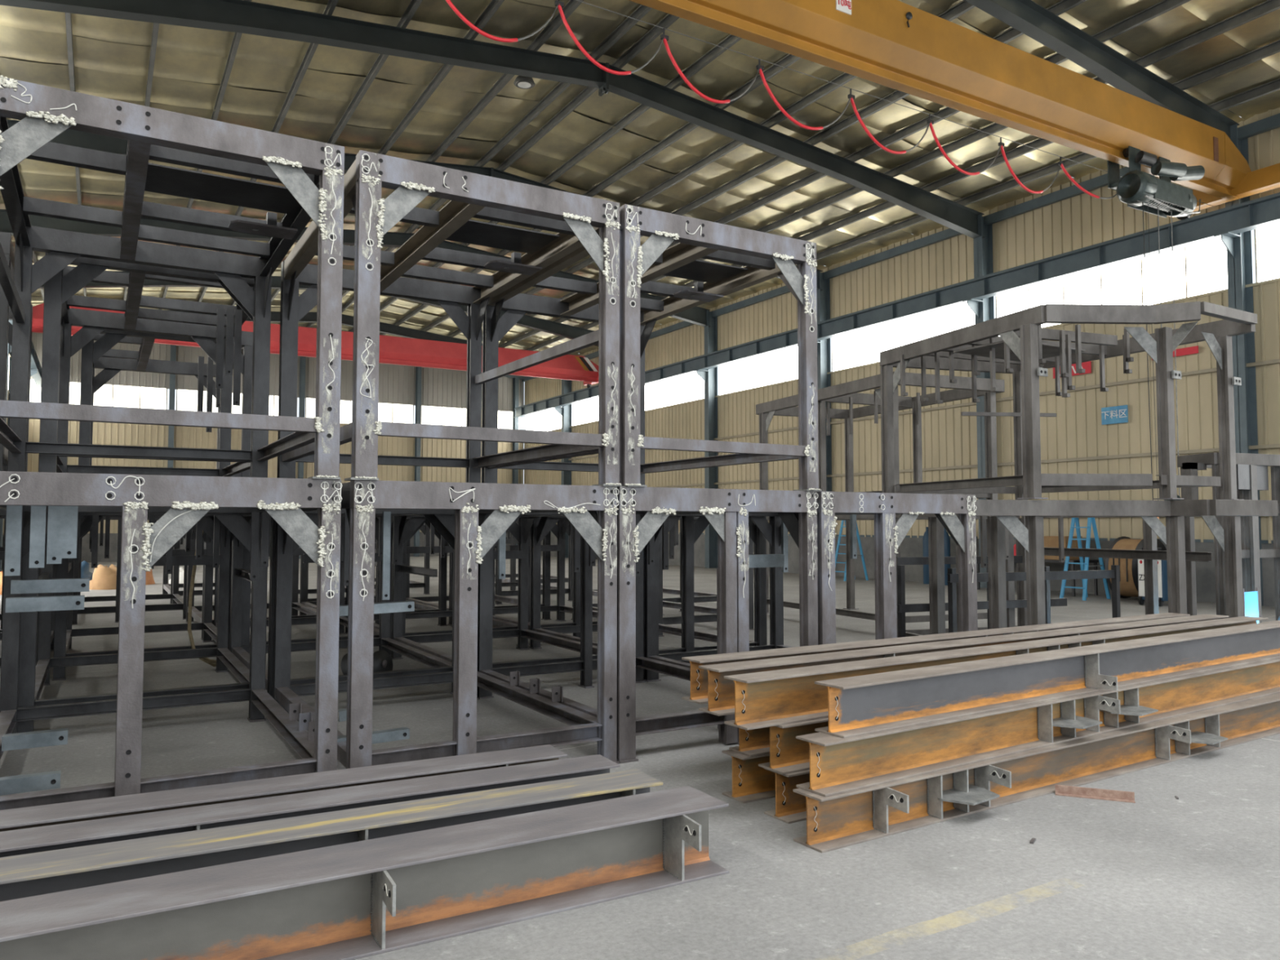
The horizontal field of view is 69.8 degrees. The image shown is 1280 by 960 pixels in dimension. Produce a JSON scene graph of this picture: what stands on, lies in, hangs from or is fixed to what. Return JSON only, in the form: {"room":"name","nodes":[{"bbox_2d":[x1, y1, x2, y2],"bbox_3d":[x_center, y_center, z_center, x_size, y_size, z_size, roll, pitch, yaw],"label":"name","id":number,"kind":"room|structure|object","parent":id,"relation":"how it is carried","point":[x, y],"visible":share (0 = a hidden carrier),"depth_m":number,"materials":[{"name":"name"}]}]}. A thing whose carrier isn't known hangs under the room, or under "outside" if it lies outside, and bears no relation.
{"room":"metal workshop","nodes":[
{"label":"metal workshop","id":0,"kind":"room"},
{"bbox_2d":[0,231,32,471],"bbox_3d":[-6.019,-0.844,7.490,1.610,1.909,2.690,2,-3,-30],"label":"steel frame","id":1,"kind":"object","parent":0,"point":[6,313],"visible":0.22,"depth_m":6.78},
{"bbox_2d":[27,332,524,562],"bbox_3d":[-15.726,-1.645,42.986,22.200,10.600,0.270,2,-3,-30],"label":"wall","id":2,"kind":"structure","parent":0,"point":[442,388],"depth_m":42.80,"materials":[{"name":"metal"}]},
{"bbox_2d":[65,13,86,296],"bbox_3d":[-10.584,-7.211,17.120,0.070,0.180,50.000,2,-3,-30],"label":"trim","id":3,"kind":"structure","parent":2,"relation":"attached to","point":[68,15],"depth_m":15.95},
{"bbox_2d":[29,379,167,409],"bbox_3d":[-22.864,-3.505,38.739,5.140,1.100,0.050,2,-3,-30],"label":"window","id":4,"kind":"structure","parent":2,"relation":"in","point":[108,395],"depth_m":39.15,"materials":[{"name":"white"}]},
{"bbox_2d":[123,22,159,300],"bbox_3d":[-9.532,-7.309,17.744,0.070,0.180,50.000,2,-3,-30],"label":"trim","id":5,"kind":"structure","parent":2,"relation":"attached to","point":[155,28],"depth_m":16.23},
{"bbox_2d":[167,344,176,467],"bbox_3d":[-20.396,-1.597,39.874,0.200,10.200,0.300,2,-3,-30],"label":"trim","id":6,"kind":"structure","parent":2,"relation":"attached to","point":[173,348],"depth_m":39.85,"materials":[{"name":"blue paint"}]},
{"bbox_2d":[158,0,251,310],"bbox_3d":[-8.481,-7.406,18.369,0.070,0.180,50.000,2,-3,-30],"label":"trim","id":7,"kind":"structure","parent":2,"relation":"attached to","point":[237,37],"depth_m":17.11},
{"bbox_2d":[176,389,297,417],"bbox_3d":[-18.169,-3.369,41.502,5.040,1.100,0.050,2,-3,-30],"label":"window","id":8,"kind":"structure","parent":2,"relation":"in","point":[186,400],"depth_m":40.65,"materials":[{"name":"white"}]},
{"bbox_2d":[196,0,338,302],"bbox_3d":[-7.430,-7.504,18.994,0.070,0.180,50.000,2,-3,-30],"label":"trim","id":9,"kind":"structure","parent":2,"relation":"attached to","point":[329,10],"depth_m":17.57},
{"bbox_2d":[297,355,305,558],"bbox_3d":[-15.743,-1.463,42.612,0.200,10.200,0.300,2,-3,-30],"label":"trim","id":10,"kind":"structure","parent":2,"relation":"attached to","point":[302,359],"depth_m":42.62,"materials":[{"name":"blue paint"}]},
{"bbox_2d":[230,0,422,306],"bbox_3d":[-6.379,-7.601,19.619,0.070,0.180,50.000,2,-3,-30],"label":"trim","id":11,"kind":"structure","parent":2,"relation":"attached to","point":[414,5],"depth_m":17.74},
{"bbox_2d":[305,397,413,423],"bbox_3d":[-13.473,-3.234,44.264,5.140,1.100,0.050,2,-3,-30],"label":"window","id":12,"kind":"structure","parent":2,"relation":"in","point":[388,412],"depth_m":44.83,"materials":[{"name":"white"}]},
{"bbox_2d":[271,0,504,302],"bbox_3d":[-5.327,-7.699,20.243,0.070,0.180,50.000,2,-3,-30],"label":"trim","id":13,"kind":"structure","parent":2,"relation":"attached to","point":[494,5],"depth_m":18.26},
{"bbox_2d":[413,366,421,556],"bbox_3d":[-11.004,-1.326,45.400,0.200,10.200,0.300,2,-3,-30],"label":"trim","id":14,"kind":"structure","parent":2,"relation":"attached to","point":[418,369],"depth_m":45.38,"materials":[{"name":"blue paint"}]},
{"bbox_2d":[342,0,583,261],"bbox_3d":[-4.276,-7.797,20.868,0.070,0.180,50.000,2,-3,-30],"label":"trim","id":15,"kind":"structure","parent":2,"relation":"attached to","point":[571,5],"depth_m":18.52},
{"bbox_2d":[421,405,519,429],"bbox_3d":[-8.648,-3.095,47.103,5.340,1.100,0.050,2,-3,-30],"label":"window","id":16,"kind":"structure","parent":2,"relation":"in","point":[438,415],"depth_m":46.55,"materials":[{"name":"white"}]},
{"bbox_2d":[305,4,652,327],"bbox_3d":[-3.225,-7.894,21.493,0.070,0.180,50.000,2,-3,-30],"label":"trim","id":17,"kind":"structure","parent":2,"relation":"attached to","point":[642,10],"depth_m":19.48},
{"bbox_2d":[342,13,679,312],"bbox_3d":[-2.743,-7.882,21.777,0.070,0.180,50.000,2,-3,-30],"label":"trim","id":18,"kind":"structure","parent":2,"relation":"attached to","point":[668,20],"depth_m":19.31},
{"bbox_2d":[348,34,742,332],"bbox_3d":[-1.692,-7.732,22.389,0.070,0.180,50.000,2,-3,-30],"label":"trim","id":19,"kind":"structure","parent":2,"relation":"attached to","point":[730,40],"depth_m":20.05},
{"bbox_2d":[379,53,800,335],"bbox_3d":[-0.640,-7.583,23.002,0.070,0.180,50.000,2,-3,-30],"label":"trim","id":20,"kind":"structure","parent":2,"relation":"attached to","point":[788,60],"depth_m":20.94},
{"bbox_2d":[420,0,975,331],"bbox_3d":[0.411,-7.433,23.615,0.070,0.180,50.000,2,-3,-30],"label":"trim","id":21,"kind":"structure","parent":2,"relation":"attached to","point":[963,6],"depth_m":19.57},
{"bbox_2d":[446,0,1087,337],"bbox_3d":[1.462,-7.283,24.227,0.070,0.180,50.000,2,-3,-30],"label":"trim","id":22,"kind":"structure","parent":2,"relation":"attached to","point":[1062,6],"depth_m":19.97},
{"bbox_2d":[481,0,1191,341],"bbox_3d":[2.513,-7.133,24.840,0.070,0.180,50.000,2,-3,-30],"label":"trim","id":23,"kind":"structure","parent":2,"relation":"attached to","point":[1163,6],"depth_m":19.33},
{"bbox_2d":[498,0,1279,347],"bbox_3d":[3.564,-6.984,25.452,0.070,0.180,50.000,2,-3,-30],"label":"trim","id":24,"kind":"structure","parent":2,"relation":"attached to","point":[1268,6],"depth_m":19.26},
{"bbox_2d":[524,40,1279,351],"bbox_3d":[4.616,-6.834,26.065,0.070,0.180,50.000,2,-3,-30],"label":"trim","id":25,"kind":"structure","parent":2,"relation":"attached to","point":[1273,48],"depth_m":20.39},
{"bbox_2d":[816,78,1279,260],"bbox_3d":[5.667,-6.684,26.677,0.070,0.180,50.000,2,-3,-30],"label":"trim","id":26,"kind":"structure","parent":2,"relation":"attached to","point":[1273,86],"depth_m":21.29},
{"bbox_2d":[0,555,1279,959],"bbox_3d":[-2.299,2.631,19.954,22.800,0.200,53.300,2,-3,-30],"label":"floor","id":27,"kind":"structure","parent":0,"point":[1195,875],"depth_m":4.47,"materials":[{"name":"concrete"}]},
{"bbox_2d":[88,564,116,590],"bbox_3d":[-12.975,2.348,22.346,0.791,0.600,0.795,0,-3,-1],"label":"sack","id":28,"kind":"object","parent":27,"relation":"on","point":[104,578],"visible":0.75,"depth_m":22.06,"materials":[{"name":"beige fabric"}]},
{"bbox_2d":[72,517,187,624],"bbox_3d":[-8.833,1.428,15.901,1.702,1.806,2.705,2,-3,-30],"label":"steel frame","id":29,"kind":"object","parent":27,"relation":"on","point":[179,602],"visible":0.34,"depth_m":15.11,"materials":[{"name":"black"}]},
{"bbox_2d":[17,511,267,733],"bbox_3d":[-4.481,1.054,8.284,1.702,1.806,2.705,2,-3,-30],"label":"steel frame","id":30,"kind":"object","parent":27,"relation":"on","point":[33,677],"visible":0.27,"depth_m":8.74,"materials":[{"name":"black"}]},
{"bbox_2d":[38,252,271,476],"bbox_3d":[-4.459,-0.799,8.408,1.630,1.909,2.690,2,-3,-30],"label":"steel frame","id":31,"kind":"object","parent":30,"relation":"on","point":[59,346],"visible":0.56,"depth_m":8.57,"materials":[{"name":"black"}]},
{"bbox_2d":[52,515,232,680],"bbox_3d":[-5.813,1.177,10.780,1.702,1.806,2.705,2,-3,-30],"label":"steel frame","id":32,"kind":"object","parent":27,"relation":"on","point":[64,632],"visible":0.25,"depth_m":11.18,"materials":[{"name":"black"}]},
{"bbox_2d":[78,326,253,477],"bbox_3d":[-5.699,-0.674,10.953,1.680,1.909,2.640,2,-3,-30],"label":"steel frame","id":33,"kind":"object","parent":32,"relation":"on","point":[100,354],"visible":0.37,"depth_m":10.31,"materials":[{"name":"black"}]},
{"bbox_2d":[0,471,342,809],"bbox_3d":[-3.103,0.934,5.837,1.770,1.806,2.725,2,-3,-30],"label":"steel frame","id":34,"kind":"object","parent":27,"relation":"on","point":[54,500],"visible":0.98,"depth_m":5.01,"materials":[{"name":"black"}]},
{"bbox_2d":[0,75,344,479],"bbox_3d":[-3.116,-0.926,5.901,1.769,1.916,2.732,2,-3,-30],"label":"steel frame","id":35,"kind":"object","parent":34,"relation":"on","point":[311,172],"visible":0.98,"depth_m":5.31,"materials":[{"name":"black"}]},
{"bbox_2d":[185,528,316,639],"bbox_3d":[-5.881,1.337,14.044,1.702,1.806,2.705,2,-3,-30],"label":"steel frame","id":36,"kind":"object","parent":27,"relation":"on","point":[197,615],"visible":0.18,"depth_m":14.71,"materials":[{"name":"black"}]},
{"bbox_2d":[0,744,567,831],"bbox_3d":[-2.333,1.604,4.123,4.245,0.300,0.260,1,-3,-28],"label":"steel i-beam","id":37,"kind":"structure","parent":27,"relation":"on","point":[27,817],"depth_m":4.38,"materials":[{"name":"black"}]},
{"bbox_2d":[212,515,392,656],"bbox_3d":[-4.331,1.220,11.652,1.702,1.806,2.705,2,-3,-30],"label":"steel frame","id":38,"kind":"object","parent":27,"relation":"on","point":[246,606],"visible":0.1,"depth_m":10.89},
{"bbox_2d":[0,754,619,857],"bbox_3d":[-2.100,1.591,3.866,4.385,0.300,0.250,1,-3,-28],"label":"steel i-beam","id":39,"kind":"structure","parent":27,"relation":"on","point":[80,833],"depth_m":4.12,"materials":[{"name":"black"}]},
{"bbox_2d":[0,768,662,901],"bbox_3d":[-1.903,1.576,3.553,4.406,0.300,0.280,1,-3,-28],"label":"steel i-beam","id":40,"kind":"structure","parent":27,"relation":"on","point":[37,873],"depth_m":3.76,"materials":[{"name":"black"}]},
{"bbox_2d":[228,513,454,697],"bbox_3d":[-2.998,1.097,9.156,1.702,1.806,2.705,2,-3,-30],"label":"steel frame","id":41,"kind":"object","parent":27,"relation":"on","point":[437,664],"visible":0.27,"depth_m":9.60,"materials":[{"name":"black"}]},
{"bbox_2d":[0,785,728,959],"bbox_3d":[-1.542,1.551,3.096,4.360,0.305,0.460,2,-3,-30],"label":"steel i-beam","id":42,"kind":"structure","parent":27,"relation":"on","point":[365,898],"depth_m":3.45,"materials":[{"name":"black"}]},
{"bbox_2d":[299,518,447,626],"bbox_3d":[-4.391,1.380,14.921,1.702,1.806,2.705,2,-3,-30],"label":"steel frame","id":43,"kind":"object","parent":27,"relation":"on","point":[442,570],"visible":0.09,"depth_m":14.19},
{"bbox_2d":[344,523,430,594],"bbox_3d":[-6.122,1.694,21.321,1.702,1.806,2.705,2,-3,-30],"label":"steel frame","id":44,"kind":"object","parent":27,"relation":"on","point":[424,528],"visible":0.18,"depth_m":20.58,"materials":[{"name":"black"}]},
{"bbox_2d":[344,516,528,655],"bbox_3d":[-2.841,1.263,12.529,1.702,1.806,2.705,2,-3,-30],"label":"steel frame","id":45,"kind":"object","parent":27,"relation":"on","point":[497,624],"visible":0.15,"depth_m":12.72,"materials":[{"name":"black"}]},
{"bbox_2d":[272,480,619,768],"bbox_3d":[-1.556,0.979,6.747,1.739,1.806,2.725,2,-3,-30],"label":"steel frame","id":46,"kind":"object","parent":27,"relation":"on","point":[462,508],"visible":0.97,"depth_m":5.67,"materials":[{"name":"black"}]},
{"bbox_2d":[276,150,622,486],"bbox_3d":[-1.555,-0.877,6.819,1.760,1.909,2.725,2,-3,-30],"label":"steel frame","id":47,"kind":"object","parent":46,"relation":"on","point":[593,224],"visible":0.98,"depth_m":6.13,"materials":[{"name":"black"}]},
{"bbox_2d":[405,519,551,625],"bbox_3d":[-2.874,1.424,15.813,1.702,1.806,2.705,2,-3,-30],"label":"steel frame","id":48,"kind":"object","parent":27,"relation":"on","point":[546,540],"visible":0.15,"depth_m":15.08,"materials":[{"name":"black"}]},
{"bbox_2d":[391,515,597,667],"bbox_3d":[-1.508,1.140,10.033,1.702,1.806,2.705,2,-3,-30],"label":"steel frame","id":49,"kind":"object","parent":27,"relation":"on","point":[521,531],"visible":0.31,"depth_m":10.81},
{"bbox_2d":[494,522,572,604],"bbox_3d":[-2.733,1.604,19.490,1.702,1.806,2.705,2,-3,-30],"label":"steel frame","id":50,"kind":"object","parent":27,"relation":"on","point":[499,584],"visible":0.21,"depth_m":18.73,"materials":[{"name":"black"}]},
{"bbox_2d":[493,517,597,644],"bbox_3d":[-1.324,1.306,13.421,1.702,1.806,2.705,2,-3,-30],"label":"steel frame","id":51,"kind":"object","parent":27,"relation":"on","point":[559,530],"visible":0.16,"depth_m":14.69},
{"bbox_2d":[476,486,818,763],"bbox_3d":[-0.074,1.022,7.619,1.729,1.806,2.725,2,-3,-30],"label":"steel frame","id":52,"kind":"object","parent":27,"relation":"on","point":[726,510],"visible":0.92,"depth_m":6.56,"materials":[{"name":"black"}]},
{"bbox_2d":[480,204,821,491],"bbox_3d":[-0.048,-0.834,7.706,1.722,1.909,2.722,2,-3,-30],"label":"steel frame","id":53,"kind":"object","parent":52,"relation":"on","point":[765,256],"visible":0.98,"depth_m":6.99,"materials":[{"name":"black"}]},
{"bbox_2d":[528,515,767,663],"bbox_3d":[0.009,1.184,10.925,1.702,1.806,2.705,2,-3,-30],"label":"steel frame","id":54,"kind":"object","parent":27,"relation":"on","point":[691,531],"visible":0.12,"depth_m":10.20,"materials":[{"name":"black"}]},
{"bbox_2d":[592,519,716,611],"bbox_3d":[0.288,1.515,17.674,1.702,1.806,2.705,2,-3,-30],"label":"steel frame","id":55,"kind":"object","parent":27,"relation":"on","point":[699,597],"visible":0.03,"depth_m":16.73,"materials":[{"name":"black"}]},
{"bbox_2d":[570,516,754,636],"bbox_3d":[0.287,1.353,14.369,1.702,1.806,2.705,2,-3,-30],"label":"steel frame","id":56,"kind":"object","parent":27,"relation":"on","point":[712,616],"visible":0.09,"depth_m":13.60,"materials":[{"name":"black"}]},
{"bbox_2d":[721,749,775,803],"bbox_3d":[2.942,1.755,6.680,5.671,0.250,0.201,2,-3,-31],"label":"steel i-beam","id":57,"kind":"structure","parent":27,"relation":"on","point":[751,782],"depth_m":5.25,"materials":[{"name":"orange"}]},
{"bbox_2d":[728,726,769,756],"bbox_3d":[2.963,1.506,6.705,5.621,0.250,0.201,2,-3,-31],"label":"steel i-beam","id":58,"kind":"structure","parent":57,"relation":"on","point":[754,742],"depth_m":5.27,"materials":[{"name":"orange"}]},
{"bbox_2d":[698,613,1228,715],"bbox_3d":[2.762,1.252,6.646,5.644,0.250,0.191,2,-3,-32],"label":"steel i-beam","id":59,"kind":"structure","parent":58,"relation":"on","point":[721,691],"depth_m":5.79,"materials":[{"name":"black"}]},
{"bbox_2d":[764,768,809,823],"bbox_3d":[3.209,1.742,6.414,5.882,0.250,0.200,2,-3,-32],"label":"steel i-beam","id":60,"kind":"structure","parent":27,"relation":"on","point":[790,806],"depth_m":4.88,"materials":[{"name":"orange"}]},
{"bbox_2d":[758,717,828,774],"bbox_3d":[3.183,1.493,6.452,5.904,0.250,0.200,2,-3,-32],"label":"steel i-beam","id":61,"kind":"structure","parent":60,"relation":"on","point":[788,753],"depth_m":4.92,"materials":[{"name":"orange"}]},
{"bbox_2d":[724,616,1268,730],"bbox_3d":[2.931,1.239,6.380,5.827,0.250,0.191,2,-3,-33],"label":"steel i-beam","id":62,"kind":"structure","parent":61,"relation":"on","point":[766,699],"depth_m":5.14,"materials":[{"name":"black"}]},
{"bbox_2d":[643,491,977,682],"bbox_3d":[1.445,1.066,8.513,1.747,1.806,2.725,2,-3,-30],"label":"steel frame","id":63,"kind":"object","parent":27,"relation":"on","point":[889,535],"visible":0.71,"depth_m":7.68,"materials":[{"name":"black"}]},
{"bbox_2d":[765,514,987,622],"bbox_3d":[3.740,1.389,14.983,2.099,1.795,3.960,1,-3,-23],"label":"steel frame","id":64,"kind":"object","parent":27,"relation":"on","point":[850,562],"visible":0.2,"depth_m":15.59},
{"bbox_2d":[755,371,1004,499],"bbox_3d":[3.740,-0.472,15.075,2.099,1.909,3.960,1,-3,-23],"label":"steel frame","id":65,"kind":"object","parent":64,"relation":"on","point":[848,392],"visible":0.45,"depth_m":14.70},
{"bbox_2d":[792,693,1279,853],"bbox_3d":[3.552,1.726,6.094,6.424,0.250,0.340,2,-3,-33],"label":"steel i-beam","id":66,"kind":"structure","parent":27,"relation":"on","point":[837,821],"depth_m":5.29,"materials":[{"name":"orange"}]},
{"bbox_2d":[795,657,1279,796],"bbox_3d":[3.524,1.480,6.195,6.391,0.250,0.340,2,-3,-34],"label":"steel i-beam","id":67,"kind":"structure","parent":66,"relation":"on","point":[837,765],"depth_m":5.36,"materials":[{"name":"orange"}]},
{"bbox_2d":[814,620,1279,737],"bbox_3d":[3.479,1.233,6.244,6.031,0.250,0.310,2,-3,-34],"label":"steel i-beam","id":68,"kind":"structure","parent":67,"relation":"on","point":[862,704],"depth_m":5.52,"materials":[{"name":"black"}]},
{"bbox_2d":[1059,517,1111,600],"bbox_3d":[9.358,1.617,19.325,0.870,1.775,0.590,2,-3,-30],"label":"step ladder","id":69,"kind":"object","parent":27,"relation":"on","point":[1074,521],"visible":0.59,"depth_m":19.25,"materials":[{"name":"blue"}]},
{"bbox_2d":[895,499,1278,637],"bbox_3d":[4.445,1.150,10.120,3.044,1.795,3.261,1,-3,-16],"label":"steel frame","id":70,"kind":"object","parent":27,"relation":"on","point":[1033,602],"visible":0.52,"depth_m":9.30,"materials":[{"name":"black"}]},
{"bbox_2d":[880,301,1257,499],"bbox_3d":[4.511,-0.704,10.336,2.558,1.908,3.549,2,-3,-30],"label":"steel frame","id":71,"kind":"object","parent":70,"relation":"on","point":[1020,350],"visible":0.94,"depth_m":9.61,"materials":[{"name":"black"}]},
{"bbox_2d":[1054,784,1135,803],"bbox_3d":[2.589,1.783,5.227,0.406,0.050,0.070,-1,-3,21],"label":"scrap piece","id":72,"kind":"object","parent":27,"relation":"on","point":[1060,790],"visible":1,"depth_m":5.22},
{"bbox_2d":[1105,536,1166,598],"bbox_3d":[10.334,1.825,19.037,1.300,1.300,0.610,2,-3,-30],"label":"cable reel","id":73,"kind":"object","parent":27,"relation":"on","point":[1128,568],"visible":0.37,"depth_m":18.77,"materials":[{"name":"wood"}]},
{"bbox_2d":[1137,546,1168,606],"bbox_3d":[10.040,1.866,17.798,0.640,1.118,0.496,2,-3,-30],"label":"machine","id":74,"kind":"object","parent":27,"relation":"on","point":[1162,564],"visible":0.25,"depth_m":17.52,"materials":[{"name":"white metal"}]},
{"bbox_2d":[1177,452,1279,622],"bbox_3d":[7.281,0.899,11.383,1.632,2.420,0.764,1,-3,-22],"label":"steel frame","id":75,"kind":"object","parent":27,"relation":"on","point":[1251,469],"visible":0.52,"depth_m":11.16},
{"bbox_3d":[3.149,1.655,7.191,2.000,0.500,0.160,2,-3,-30],"label":"support block","id":76,"kind":"object","parent":27,"relation":"on","visible":0},
{"bbox_2d":[681,612,1190,704],"bbox_3d":[2.594,1.264,6.882,5.391,0.250,0.190,2,-3,-32],"label":"steel i-beam","id":77,"kind":"structure","parent":76,"relation":"on","point":[699,677],"depth_m":6.19,"materials":[{"name":"black"}]},
{"bbox_2d":[0,0,1279,355],"bbox_3d":[-2.984,-7.486,21.615,22.200,1.302,50.000,2,-3,-30],"label":"ceiling","id":78,"kind":"structure","parent":0,"point":[111,55],"depth_m":18.82,"materials":[{"name":"metal"}]},
{"bbox_2d":[168,310,501,347],"bbox_3d":[-12.881,-6.135,38.371,21.600,1.739,0.320,2,-3,-30],"label":"trim","id":79,"kind":"structure","parent":78,"relation":"attached to","point":[311,317],"depth_m":39.69,"materials":[{"name":"green paint"}]},
{"bbox_2d":[0,0,984,238],"bbox_3d":[-0.700,-7.148,17.716,21.600,1.739,0.320,2,-3,-30],"label":"roof beam","id":80,"kind":"structure","parent":78,"relation":"attached to","point":[242,16],"depth_m":16.59,"materials":[{"name":"metal"}]},
{"bbox_2d":[524,107,1279,606],"bbox_3d":[6.671,-1.927,27.036,0.270,9.600,50.000,2,-3,-30],"label":"wall","id":81,"kind":"structure","parent":0,"point":[948,437],"depth_m":22.79,"materials":[{"name":"metal"}]},
{"bbox_2d":[0,208,711,327],"bbox_3d":[-6.790,-6.641,28.044,21.600,1.739,0.320,2,-3,-30],"label":"trim","id":82,"kind":"structure","parent":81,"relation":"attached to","point":[696,315],"depth_m":25.51,"materials":[{"name":"green paint"}]},
{"bbox_2d":[6,119,822,290],"bbox_3d":[-3.745,-6.895,22.880,21.600,1.739,0.320,2,-3,-30],"label":"trim","id":83,"kind":"structure","parent":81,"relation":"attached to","point":[68,137],"depth_m":18.80,"materials":[{"name":"green paint"}]},
{"bbox_2d":[525,406,561,431],"bbox_3d":[-4.713,-3.062,46.233,0.100,1.350,5.500,2,-3,-30],"label":"window","id":84,"kind":"structure","parent":81,"relation":"in","point":[549,420],"depth_m":46.37,"materials":[{"name":"white"}]},
{"bbox_2d":[554,379,571,557],"bbox_3d":[-3.696,-0.992,43.535,0.840,9.350,0.260,2,-3,-30],"label":"trim","id":85,"kind":"structure","parent":81,"relation":"attached to","point":[566,411],"depth_m":43.68,"materials":[{"name":"blue paint"}]},
{"bbox_2d":[569,397,598,427],"bbox_3d":[-1.794,-3.305,41.284,0.100,1.350,6.000,2,-3,-30],"label":"window","id":86,"kind":"structure","parent":81,"relation":"in","point":[584,412],"depth_m":42.50,"materials":[{"name":"white"}]},
{"bbox_2d":[644,372,704,412],"bbox_3d":[1.251,-3.558,36.121,0.100,1.350,6.000,2,-3,-30],"label":"window","id":87,"kind":"structure","parent":81,"relation":"in","point":[690,388],"depth_m":35.91,"materials":[{"name":"white"}]},
{"bbox_2d":[693,310,717,568],"bbox_3d":[2.394,-1.499,33.208,0.840,9.350,0.260,2,-3,-30],"label":"trim","id":88,"kind":"structure","parent":81,"relation":"attached to","point":[709,376],"depth_m":33.32,"materials":[{"name":"blue paint"}]},
{"bbox_2d":[715,346,798,397],"bbox_3d":[4.296,-3.812,30.957,0.100,1.350,6.000,2,-3,-30],"label":"window","id":89,"kind":"structure","parent":81,"relation":"in","point":[779,367],"depth_m":31.31,"materials":[{"name":"white"}]},
{"bbox_2d":[816,271,831,491],"bbox_3d":[5.440,-1.752,28.044,0.840,9.350,0.260,2,-3,-30],"label":"trim","id":90,"kind":"structure","parent":81,"relation":"attached to","point":[824,380],"depth_m":28.23,"materials":[{"name":"blue paint"}]},
{"bbox_2d":[513,192,1279,417],"bbox_3d":[6.087,-4.555,26.530,0.260,0.520,49.500,2,-3,-30],"label":"crane runway beam","id":91,"kind":"structure","parent":81,"relation":"attached to","point":[1264,211],"depth_m":22.00,"materials":[{"name":"metal"}]},
{"bbox_2d":[31,302,598,387],"bbox_3d":[-10.793,-4.947,34.547,21.220,1.130,2.500,2,-3,-30],"label":"crane","id":92,"kind":"object","parent":91,"relation":"on","point":[394,350],"visible":0.42,"depth_m":35.66,"materials":[{"name":"red paint"}]},
{"bbox_2d":[628,0,1279,220],"bbox_3d":[2.352,-6.071,12.259,21.220,1.130,2.500,2,-3,-30],"label":"crane","id":93,"kind":"object","parent":91,"relation":"on","point":[897,45],"visible":0.93,"depth_m":13.59,"materials":[{"name":"yellow paint"}]},
{"bbox_2d":[445,0,1213,206],"bbox_3d":[2.226,-5.172,12.350,20.700,0.765,0.283,2,-3,-30],"label":"cable","id":94,"kind":"object","parent":93,"relation":"hanging from","point":[558,4],"visible":1,"depth_m":12.18,"materials":[{"name":"red plastic"}]},
{"bbox_2d":[1106,146,1204,217],"bbox_3d":[8.956,-5.097,15.836,1.795,1.066,0.865,2,-3,-30],"label":"hoist","id":95,"kind":"object","parent":93,"relation":"hanging from","point":[1136,187],"visible":0.9,"depth_m":15.57,"materials":[{"name":"black metal"}]},
{"bbox_2d":[521,113,1279,382],"bbox_3d":[6.477,-6.377,27.140,0.120,0.220,50.000,2,-3,-30],"label":"trim","id":96,"kind":"structure","parent":81,"relation":"attached to","point":[1272,122],"depth_m":24.28,"materials":[{"name":"blue paint"}]},
{"bbox_2d":[826,302,974,373],"bbox_3d":[7.341,-4.065,25.794,0.100,1.350,6.000,2,-3,-30],"label":"window","id":97,"kind":"structure","parent":81,"relation":"in","point":[862,348],"depth_m":26.16,"materials":[{"name":"white"}]},
{"bbox_2d":[549,359,1279,462],"bbox_3d":[6.520,-1.791,26.940,0.080,0.070,50.000,2,-3,-30],"label":"trim","id":98,"kind":"structure","parent":81,"relation":"attached to","point":[1275,361],"depth_m":21.79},
{"bbox_2d":[652,444,1279,487],"bbox_3d":[6.520,-0.183,26.861,0.080,0.070,50.000,2,-3,-30],"label":"trim","id":99,"kind":"structure","parent":81,"relation":"attached to","point":[1269,446],"depth_m":21.57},
{"bbox_2d":[962,213,994,587],"bbox_3d":[8.485,-2.006,22.881,0.840,9.350,0.260,2,-3,-30],"label":"trim","id":100,"kind":"structure","parent":81,"relation":"attached to","point":[983,309],"depth_m":23.00,"materials":[{"name":"blue paint"}]},
{"bbox_2d":[964,0,1239,138],"bbox_3d":[2.345,-7.402,12.553,21.600,1.739,0.320,2,-3,-30],"label":"roof beam","id":101,"kind":"structure","parent":81,"relation":"attached to","point":[1028,17],"depth_m":15.79,"materials":[{"name":"metal"}]},
{"bbox_2d":[995,238,1227,336],"bbox_3d":[10.387,-4.319,20.630,0.100,1.350,6.000,2,-3,-30],"label":"window","id":102,"kind":"structure","parent":81,"relation":"in","point":[1200,270],"depth_m":19.86,"materials":[{"name":"white"}]},
{"bbox_2d":[1101,404,1128,425],"bbox_3d":[10.450,-1.431,20.200,0.033,0.380,0.600,2,-3,-30],"label":"wall sign","id":103,"kind":"object","parent":81,"relation":"attached to","point":[1118,414],"visible":1,"depth_m":20.19,"materials":[{"name":"blue paint"}]},
{"bbox_2d":[1213,124,1263,605],"bbox_3d":[11.530,-2.259,17.717,0.840,9.350,0.260,2,-3,-30],"label":"trim","id":104,"kind":"structure","parent":81,"relation":"attached to","point":[1238,246],"depth_m":17.81,"materials":[{"name":"blue paint"}]},
{"bbox_2d":[1244,222,1279,287],"bbox_3d":[13.432,-4.572,15.466,0.100,1.350,6.000,2,-3,-30],"label":"window","id":105,"kind":"structure","parent":81,"relation":"in","point":[1267,239],"depth_m":17.69,"materials":[{"name":"white"}]},
{"bbox_3d":[-0.651,-1.245,38.372,0.840,9.350,0.260,2,-3,-30],"label":"trim","id":106,"kind":"structure","parent":0,"visible":0},
{"bbox_2d":[38,271,598,346],"bbox_3d":[-9.836,-6.388,33.207,21.600,1.739,0.320,2,-3,-30],"label":"trim","id":107,"kind":"structure","parent":106,"relation":"attached to","point":[562,330],"depth_m":35.80,"materials":[{"name":"green paint"}]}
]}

